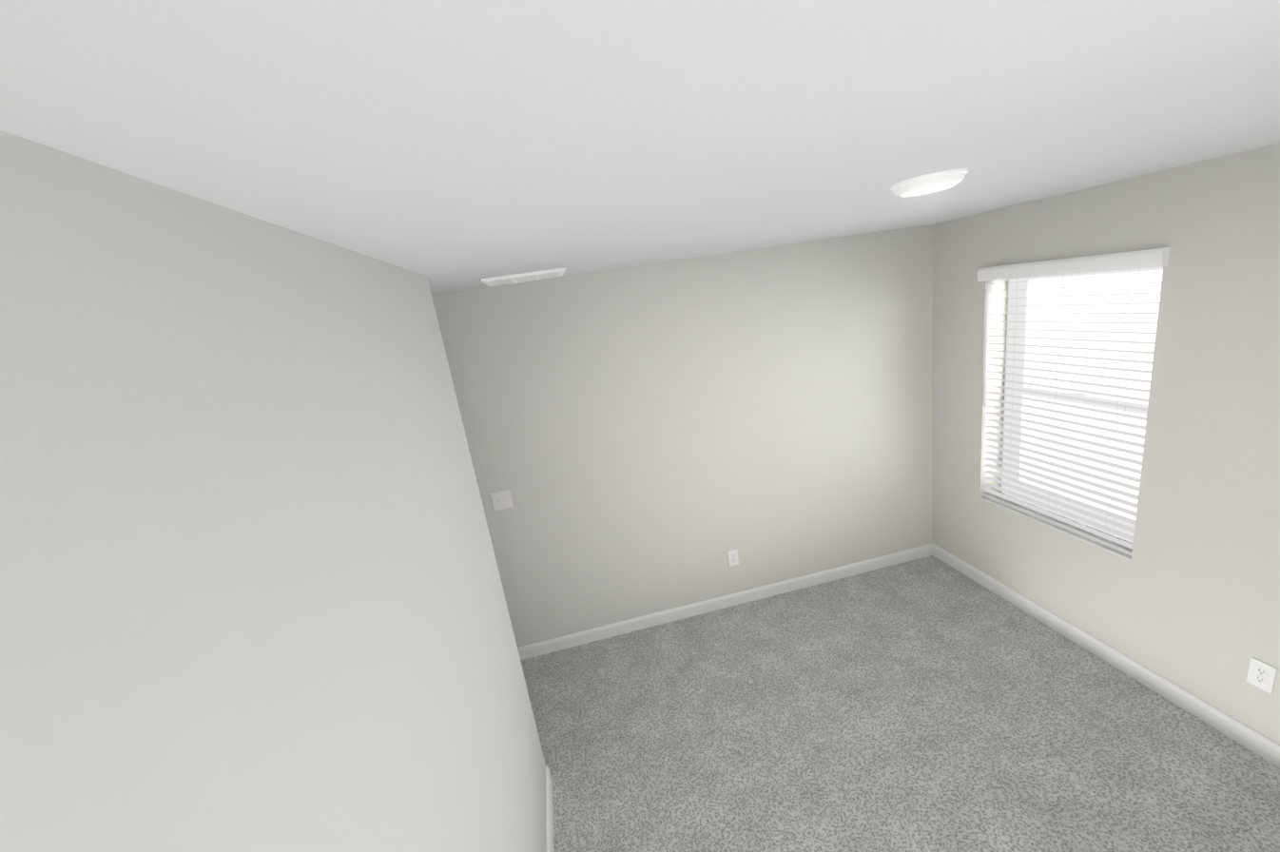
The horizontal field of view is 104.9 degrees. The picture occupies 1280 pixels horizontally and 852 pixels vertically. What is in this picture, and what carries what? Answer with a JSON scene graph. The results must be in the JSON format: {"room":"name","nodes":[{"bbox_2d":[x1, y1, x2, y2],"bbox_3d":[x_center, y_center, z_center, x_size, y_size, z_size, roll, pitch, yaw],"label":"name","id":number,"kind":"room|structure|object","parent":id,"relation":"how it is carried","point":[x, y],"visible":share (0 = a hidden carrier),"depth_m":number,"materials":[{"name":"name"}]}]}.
{"room":"empty bedroom","nodes":[
{"label":"empty bedroom","id":0,"kind":"room"},
{"bbox_2d":[0,130,546,851],"bbox_3d":[-0.973,0.985,0.860,1.200,2.440,2.527,-11,14,-9],"label":"wall","id":1,"kind":"structure","parent":0,"point":[251,596],"depth_m":0.57,"materials":[{"name":"beige paint"}]},
{"bbox_2d":[545,766,553,851],"bbox_3d":[-0.213,1.998,1.236,0.014,0.094,2.527,-11,14,-9],"label":"baseboard","id":2,"kind":"structure","parent":1,"relation":"attached to","point":[550,813],"depth_m":2.24,"materials":[{"name":"white wood"}]},
{"bbox_2d":[0,0,1279,294],"bbox_3d":[0.323,-0.639,1.267,4.440,0.100,3.753,-11,14,-9],"label":"ceiling","id":3,"kind":"structure","parent":0,"point":[451,145],"depth_m":0.57,"materials":[{"name":"white paint"}]},
{"bbox_2d":[479,267,565,286],"bbox_3d":[-0.589,-0.757,2.515,0.405,0.012,0.420,-11,14,-9],"label":"ceiling vent","id":4,"kind":"object","parent":3,"relation":"in","point":[524,277],"visible":1,"depth_m":2.41,"materials":[{"name":"white metal"}]},
{"bbox_2d":[889,168,968,196],"bbox_3d":[0.791,-0.662,1.353,0.186,0.034,0.186,-11,14,-9],"label":"light","id":5,"kind":"object","parent":3,"relation":"attached to","point":[929,183],"visible":1,"depth_m":1.30,"materials":[{"name":"white glass"}]},
{"bbox_2d":[431,224,932,647],"bbox_3d":[0.164,0.191,3.317,4.440,2.440,0.120,-11,14,-9],"label":"wall","id":6,"kind":"structure","parent":0,"point":[645,439],"depth_m":3.26,"materials":[{"name":"beige paint"}]},
{"bbox_2d":[490,489,513,510],"bbox_3d":[-0.871,0.472,3.103,0.118,0.118,0.018,-11,14,-9],"label":"switch plate","id":7,"kind":"object","parent":6,"relation":"attached to","point":[501,500],"visible":1,"depth_m":3.11,"materials":[{"name":"white plastic"}]},
{"bbox_2d":[517,543,932,659],"bbox_3d":[0.299,1.339,3.530,4.100,0.094,0.014,-11,14,-9],"label":"baseboard","id":8,"kind":"structure","parent":6,"relation":"attached to","point":[552,645],"depth_m":3.57,"materials":[{"name":"white wood"}]},
{"bbox_2d":[727,548,738,566],"bbox_3d":[0.667,0.942,3.517,0.074,0.122,0.008,-11,14,-9],"label":"outlet","id":9,"kind":"object","parent":6,"relation":"attached to","point":[733,558],"visible":1,"depth_m":3.51,"materials":[{"name":"white plastic"}]},
{"bbox_2d":[520,555,1279,851],"bbox_3d":[0.692,1.797,1.884,4.440,0.100,3.753,-11,14,-9],"label":"floor","id":10,"kind":"structure","parent":0,"point":[931,704],"depth_m":2.42,"materials":[{"name":"carpet"}]},
{"bbox_2d":[932,142,1279,745],"bbox_3d":[2.556,0.188,1.893,0.220,2.440,3.513,-11,14,-9],"label":"wall","id":11,"kind":"structure","parent":0,"point":[1187,597],"depth_m":2.19,"materials":[{"name":"beige paint"}]},
{"bbox_2d":[980,492,1133,561],"bbox_3d":[2.442,0.560,2.888,0.158,0.006,0.883,-11,14,-9],"label":"window sill","id":12,"kind":"structure","parent":11,"relation":"attached to","point":[1110,550],"depth_m":2.80,"materials":[{"name":"white wood"}]},
{"bbox_2d":[1001,267,1163,543],"bbox_3d":[2.448,-0.161,2.728,0.070,1.465,0.885,-11,14,-9],"label":"window unit","id":13,"kind":"structure","parent":11,"relation":"in","point":[1019,309],"depth_m":2.89,"materials":[{"name":"white plastic"}]},
{"bbox_2d":[977,247,1170,556],"bbox_3d":[2.274,-0.146,2.697,0.114,1.483,0.921,-11,14,-9],"label":"window blind","id":14,"kind":"object","parent":13,"relation":"attached to","point":[1138,260],"visible":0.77,"depth_m":2.64,"materials":[{"name":"white plastic"}]},
{"bbox_2d":[932,543,1279,768],"bbox_3d":[2.613,1.335,2.160,0.014,0.094,3.513,-11,14,-9],"label":"baseboard","id":15,"kind":"structure","parent":11,"relation":"attached to","point":[1250,739],"depth_m":2.53,"materials":[{"name":"white wood"}]},
{"bbox_2d":[1246,657,1277,694],"bbox_3d":[2.578,1.035,2.041,0.008,0.122,0.074,-11,14,-9],"label":"outlet","id":16,"kind":"object","parent":11,"relation":"attached to","point":[1261,675],"visible":1,"depth_m":2.04,"materials":[{"name":"white plastic"}]},
{"label":"outside","id":17,"kind":"structure","parent":0,"visible":0},
{"bbox_2d":[1018,270,1163,520],"bbox_3d":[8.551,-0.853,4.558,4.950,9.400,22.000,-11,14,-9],"label":"window glass","id":18,"kind":"structure","parent":17,"point":[1118,317],"depth_m":6.73,"materials":[{"name":"clear glass"}]}
]}

